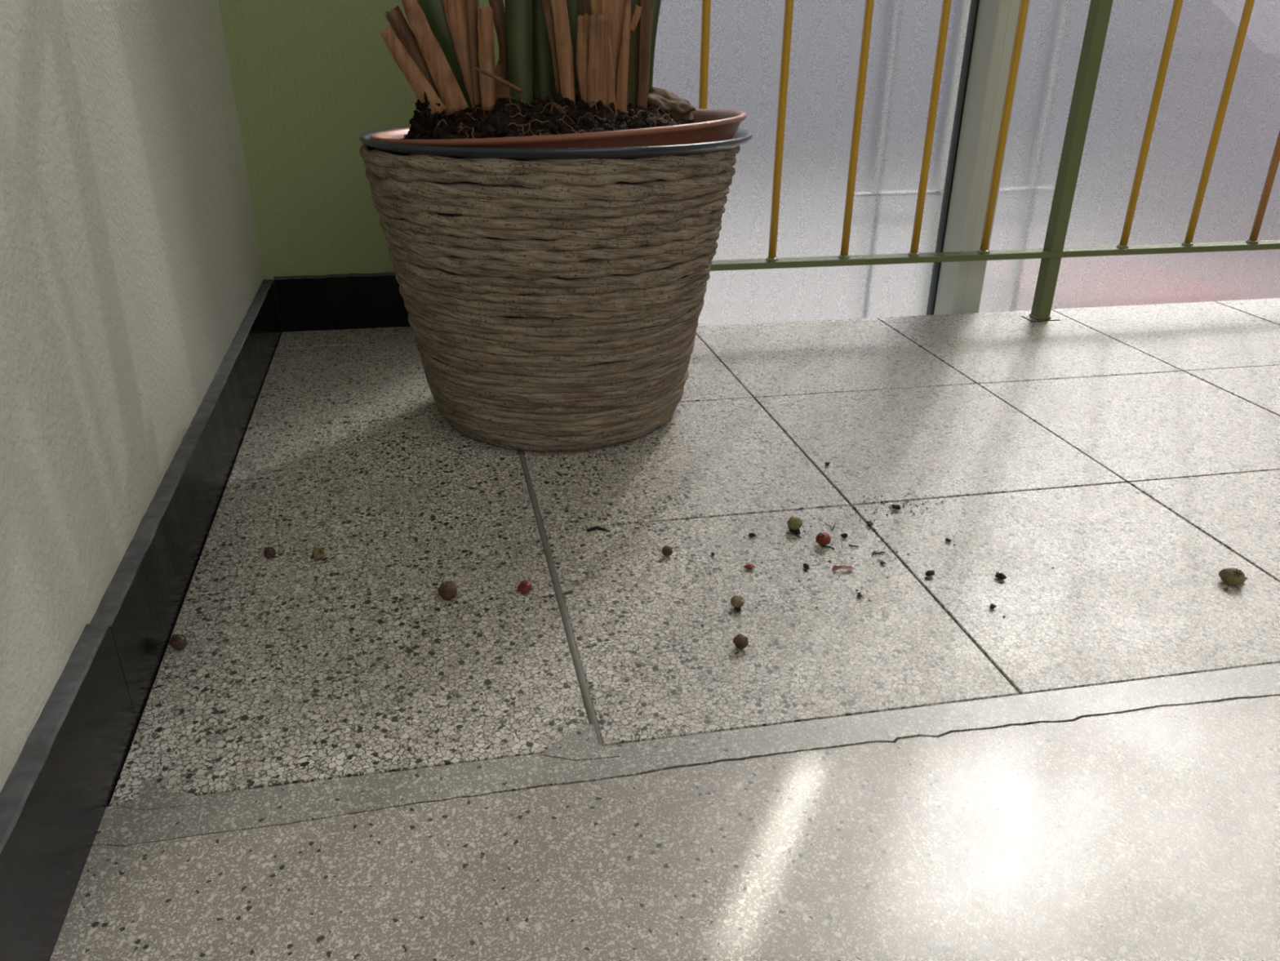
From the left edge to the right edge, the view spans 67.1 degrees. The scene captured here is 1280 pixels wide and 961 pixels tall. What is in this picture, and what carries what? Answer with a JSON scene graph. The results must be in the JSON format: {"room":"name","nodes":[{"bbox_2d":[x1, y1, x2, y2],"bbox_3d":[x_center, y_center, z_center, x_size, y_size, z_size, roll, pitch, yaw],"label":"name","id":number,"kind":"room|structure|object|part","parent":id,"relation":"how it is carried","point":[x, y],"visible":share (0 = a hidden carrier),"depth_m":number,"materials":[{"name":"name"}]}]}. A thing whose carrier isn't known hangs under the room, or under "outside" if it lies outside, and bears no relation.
{"room":"stairwell landing","nodes":[
{"label":"stairwell landing","id":0,"kind":"room"},
{"bbox_2d":[0,0,264,791],"bbox_3d":[-0.264,-0.663,-0.515,0.150,2.500,3.400,-5,27,-11],"label":"wall","id":1,"kind":"structure","parent":0,"point":[131,263],"depth_m":0.68,"materials":[{"name":"beige paint"}]},
{"bbox_2d":[0,279,281,960],"bbox_3d":[-0.179,0.449,-0.029,0.013,0.086,3.259,-5,27,-11],"label":"baseboard","id":2,"kind":"structure","parent":1,"relation":"attached to","point":[54,801],"depth_m":0.60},
{"bbox_2d":[218,0,498,330],"bbox_3d":[-0.372,-1.345,0.993,0.358,2.600,0.161,-5,27,-11],"label":"wall","id":3,"kind":"structure","parent":0,"point":[309,77],"depth_m":1.31,"materials":[{"name":"green paint"}]},
{"bbox_2d":[273,272,410,333],"bbox_3d":[-0.358,-0.268,1.434,0.345,0.084,0.011,-4,26,-10],"label":"baseboard","id":4,"kind":"structure","parent":3,"relation":"attached to","point":[305,303],"depth_m":1.41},
{"bbox_2d":[652,0,971,326],"bbox_3d":[0.172,-1.007,1.222,0.675,3.400,0.006,-4,26,-10],"label":"window","id":5,"kind":"structure","parent":3,"relation":"in","point":[746,36],"depth_m":1.48,"materials":[{"name":"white glass"}]},
{"bbox_2d":[359,125,752,182],"bbox_3d":[-0.088,-0.244,1.085,0.409,0.297,0.409,-12,29,-24],"label":"pot","id":6,"kind":"object","parent":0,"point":[741,136],"visible":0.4,"depth_m":0.86,"materials":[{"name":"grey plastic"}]},
{"bbox_2d":[370,90,746,148],"bbox_3d":[-0.085,-0.277,1.068,0.391,0.297,0.392,19,31,32],"label":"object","id":7,"kind":"object","parent":6,"relation":"in","point":[556,123],"visible":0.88,"depth_m":0.92,"materials":[{"name":"soil"}]},
{"bbox_2d":[379,0,661,116],"bbox_3d":[0.161,-0.978,0.673,0.950,1.392,0.536,-13,29,-26],"label":"potted plant","id":8,"kind":"object","parent":7,"relation":"in","point":[587,49],"visible":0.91,"depth_m":0.96,"materials":[{"name":"green plant"}]},
{"bbox_2d":[647,86,696,124],"bbox_3d":[0.020,-0.405,1.049,0.085,0.043,0.053,-14,30,-27],"label":"stone","id":9,"kind":"object","parent":7,"relation":"in","point":[681,108],"visible":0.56,"depth_m":1.04,"materials":[{"name":"beige stone"}]},
{"bbox_2d":[49,297,1279,960],"bbox_3d":[1.256,0.458,0.251,3.500,0.160,3.517,-5,27,-11],"label":"floor","id":10,"kind":"structure","parent":0,"point":[340,757],"depth_m":0.70,"materials":[{"name":"tile"}]},
{"bbox_2d":[168,634,186,649],"bbox_3d":[-0.343,0.120,0.716,0.012,0.011,0.012,-5,27,-11],"label":"berry","id":11,"kind":"object","parent":10,"relation":"on","point":[178,642],"visible":1,"depth_m":0.71,"materials":[{"name":"brown food"}]},
{"bbox_2d":[263,546,275,557],"bbox_3d":[-0.321,0.062,0.836,0.010,0.009,0.010,-5,27,-11],"label":"berry","id":12,"kind":"object","parent":10,"relation":"on","point":[269,552],"visible":1,"depth_m":0.83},
{"bbox_2d":[311,547,324,559],"bbox_3d":[-0.278,0.063,0.835,0.011,0.010,0.011,-5,27,-11],"label":"berry","id":13,"kind":"object","parent":10,"relation":"on","point":[318,553],"visible":1,"depth_m":0.83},
{"bbox_2d":[437,581,457,599],"bbox_3d":[-0.155,0.089,0.779,0.015,0.015,0.017,-5,27,-11],"label":"berry","id":14,"kind":"object","parent":10,"relation":"on","point":[447,590],"visible":1,"depth_m":0.77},
{"bbox_2d":[517,580,531,593],"bbox_3d":[-0.095,0.087,0.789,0.011,0.010,0.011,23,34,38],"label":"berry","id":15,"kind":"object","parent":10,"relation":"on","point":[524,587],"visible":1,"depth_m":0.79,"materials":[{"name":"red food"}]},
{"bbox_2d":[359,144,740,451],"bbox_3d":[-0.095,-0.228,1.088,0.396,0.313,0.394,-13,29,-26],"label":"basket planter","id":16,"kind":"object","parent":10,"relation":"on","point":[557,304],"visible":0.99,"depth_m":0.94,"materials":[{"name":"wicker"}]},
{"bbox_2d":[586,526,605,531],"bbox_3d":[-0.040,0.044,0.887,0.018,0.003,0.006,-2,26,-6],"label":"twig","id":17,"kind":"object","parent":10,"relation":"on","point":[593,527],"visible":1,"depth_m":0.89,"materials":[{"name":"brown plant"}]},
{"bbox_2d":[165,487,1053,649],"bbox_3d":[-0.007,0.081,0.815,0.721,0.002,0.240,-5,27,-11],"label":"soil specks","id":18,"kind":"object","parent":10,"relation":"on","point":[869,600],"visible":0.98,"depth_m":0.89,"materials":[{"name":"black soil"}]},
{"bbox_2d":[662,545,672,555],"bbox_3d":[0.024,0.061,0.845,0.010,0.009,0.010,-5,27,-11],"label":"berry","id":19,"kind":"object","parent":10,"relation":"on","point":[667,550],"visible":1,"depth_m":0.84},
{"bbox_2d":[730,595,744,607],"bbox_3d":[0.078,0.097,0.772,0.011,0.010,0.012,-5,27,-11],"label":"berry","id":20,"kind":"object","parent":10,"relation":"on","point":[735,601],"visible":1,"depth_m":0.77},
{"bbox_2d":[733,606,741,612],"bbox_3d":[0.078,0.101,0.770,0.006,0.004,0.010,4,26,8],"label":"husk","id":21,"kind":"object","parent":10,"relation":"on","point":[737,609],"visible":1,"depth_m":0.77,"materials":[{"name":"black plant"}]},
{"bbox_2d":[733,633,748,648],"bbox_3d":[0.075,0.121,0.722,0.012,0.011,0.012,-5,27,-11],"label":"berry","id":22,"kind":"object","parent":10,"relation":"on","point":[740,641],"visible":1,"depth_m":0.72,"materials":[{"name":"brown food"}]},
{"bbox_2d":[743,563,755,569],"bbox_3d":[0.094,0.074,0.827,0.009,0.004,0.007,-19,32,-35],"label":"crumb","id":23,"kind":"object","parent":10,"relation":"on","point":[750,566],"visible":1,"depth_m":0.82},
{"bbox_2d":[748,532,755,537],"bbox_3d":[0.102,0.049,0.877,0.007,0.004,0.005,-5,27,-11],"label":"crumb","id":24,"kind":"object","parent":10,"relation":"on","point":[750,535],"visible":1,"depth_m":0.88,"materials":[{"name":"brown soil"}]},
{"bbox_2d":[786,516,802,529],"bbox_3d":[0.142,0.040,0.885,0.014,0.014,0.014,-5,27,-11],"label":"berry","id":25,"kind":"object","parent":10,"relation":"on","point":[793,522],"visible":1,"depth_m":0.88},
{"bbox_2d":[789,528,800,533],"bbox_3d":[0.142,0.046,0.884,0.008,0.006,0.013,-17,31,-32],"label":"husk","id":26,"kind":"object","parent":10,"relation":"on","point":[796,531],"visible":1,"depth_m":0.88,"materials":[{"name":"brown plant"}]},
{"bbox_2d":[803,562,809,568],"bbox_3d":[0.143,0.074,0.829,0.005,0.004,0.008,-5,27,-11],"label":"crumb","id":27,"kind":"object","parent":10,"relation":"on","point":[806,566],"visible":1,"depth_m":0.83,"materials":[{"name":"black soil"}]},
{"bbox_2d":[815,532,831,545],"bbox_3d":[0.165,0.052,0.863,0.014,0.012,0.013,-5,27,-11],"label":"berry","id":28,"kind":"object","parent":10,"relation":"on","point":[823,538],"visible":1,"depth_m":0.86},
{"bbox_2d":[831,565,853,570],"bbox_3d":[0.174,0.075,0.826,0.019,0.003,0.007,-1,26,-3],"label":"flake","id":29,"kind":"object","parent":10,"relation":"on","point":[834,567],"visible":1,"depth_m":0.83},
{"bbox_2d":[840,533,848,537],"bbox_3d":[0.186,0.050,0.877,0.008,0.004,0.004,-5,27,-11],"label":"crumb","id":30,"kind":"object","parent":10,"relation":"on","point":[844,535],"visible":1,"depth_m":0.88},
{"bbox_2d":[866,520,873,526],"bbox_3d":[0.214,0.040,0.898,0.006,0.004,0.008,0,26,-1],"label":"crumb","id":31,"kind":"object","parent":10,"relation":"on","point":[869,523],"visible":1,"depth_m":0.90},
{"bbox_2d":[891,504,901,509],"bbox_3d":[0.246,0.026,0.927,0.009,0.005,0.006,4,26,8],"label":"crumb","id":32,"kind":"object","parent":10,"relation":"on","point":[893,506],"visible":1,"depth_m":0.93,"materials":[{"name":"brown soil"}]},
{"bbox_2d":[924,569,934,576],"bbox_3d":[0.246,0.079,0.819,0.006,0.005,0.010,24,34,39],"label":"crumb","id":33,"kind":"object","parent":10,"relation":"on","point":[931,572],"visible":1,"depth_m":0.82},
{"bbox_2d":[698,0,1279,321],"bbox_3d":[1.121,-0.741,1.381,2.607,1.001,0.032,-4,26,-10],"label":"railing","id":34,"kind":"object","parent":10,"relation":"on","point":[1053,250],"visible":0.72,"depth_m":1.39,"materials":[{"name":"yellow metal"}]},
{"bbox_3d":[1.118,-0.384,1.557,2.607,0.009,0.026,-4,26,-10],"label":"rail","id":35,"kind":"part","parent":34,"relation":"part of","materials":[{"name":"green metal"}]},
{"bbox_3d":[0.633,-0.699,1.300,0.021,0.984,0.022,-5,27,-11],"label":"post","id":36,"kind":"part","parent":34,"relation":"part of","materials":[{"name":"green metal"}]},
{"bbox_2d":[989,603,996,608],"bbox_3d":[0.284,0.101,0.775,0.007,0.004,0.004,-19,32,-35],"label":"crumb","id":37,"kind":"object","parent":10,"relation":"on","point":[992,606],"visible":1,"depth_m":0.77,"materials":[{"name":"black soil"}]},
{"bbox_2d":[995,572,1006,579],"bbox_3d":[0.305,0.081,0.815,0.010,0.006,0.006,23,34,39],"label":"crumb","id":38,"kind":"object","parent":10,"relation":"on","point":[1001,575],"visible":1,"depth_m":0.81,"materials":[{"name":"black soil"}]},
{"bbox_2d":[1218,567,1245,585],"bbox_3d":[0.498,0.079,0.810,0.017,0.016,0.020,-5,27,-11],"label":"berry","id":39,"kind":"object","parent":10,"relation":"on","point":[1231,575],"visible":1,"depth_m":0.81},
{"bbox_2d":[926,0,1030,315],"bbox_3d":[0.525,-1.029,1.275,0.058,3.400,0.114,-5,27,-11],"label":"window frame","id":40,"kind":"structure","parent":0,"point":[957,286],"depth_m":1.49,"materials":[{"name":"paint"}]},
{"bbox_2d":[978,0,1279,312],"bbox_3d":[0.997,-0.371,1.708,0.923,1.845,0.006,-4,26,-10],"label":"window","id":41,"kind":"structure","parent":40,"relation":"attached to","point":[1206,30],"depth_m":1.59,"materials":[{"name":"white glass"}]}
]}

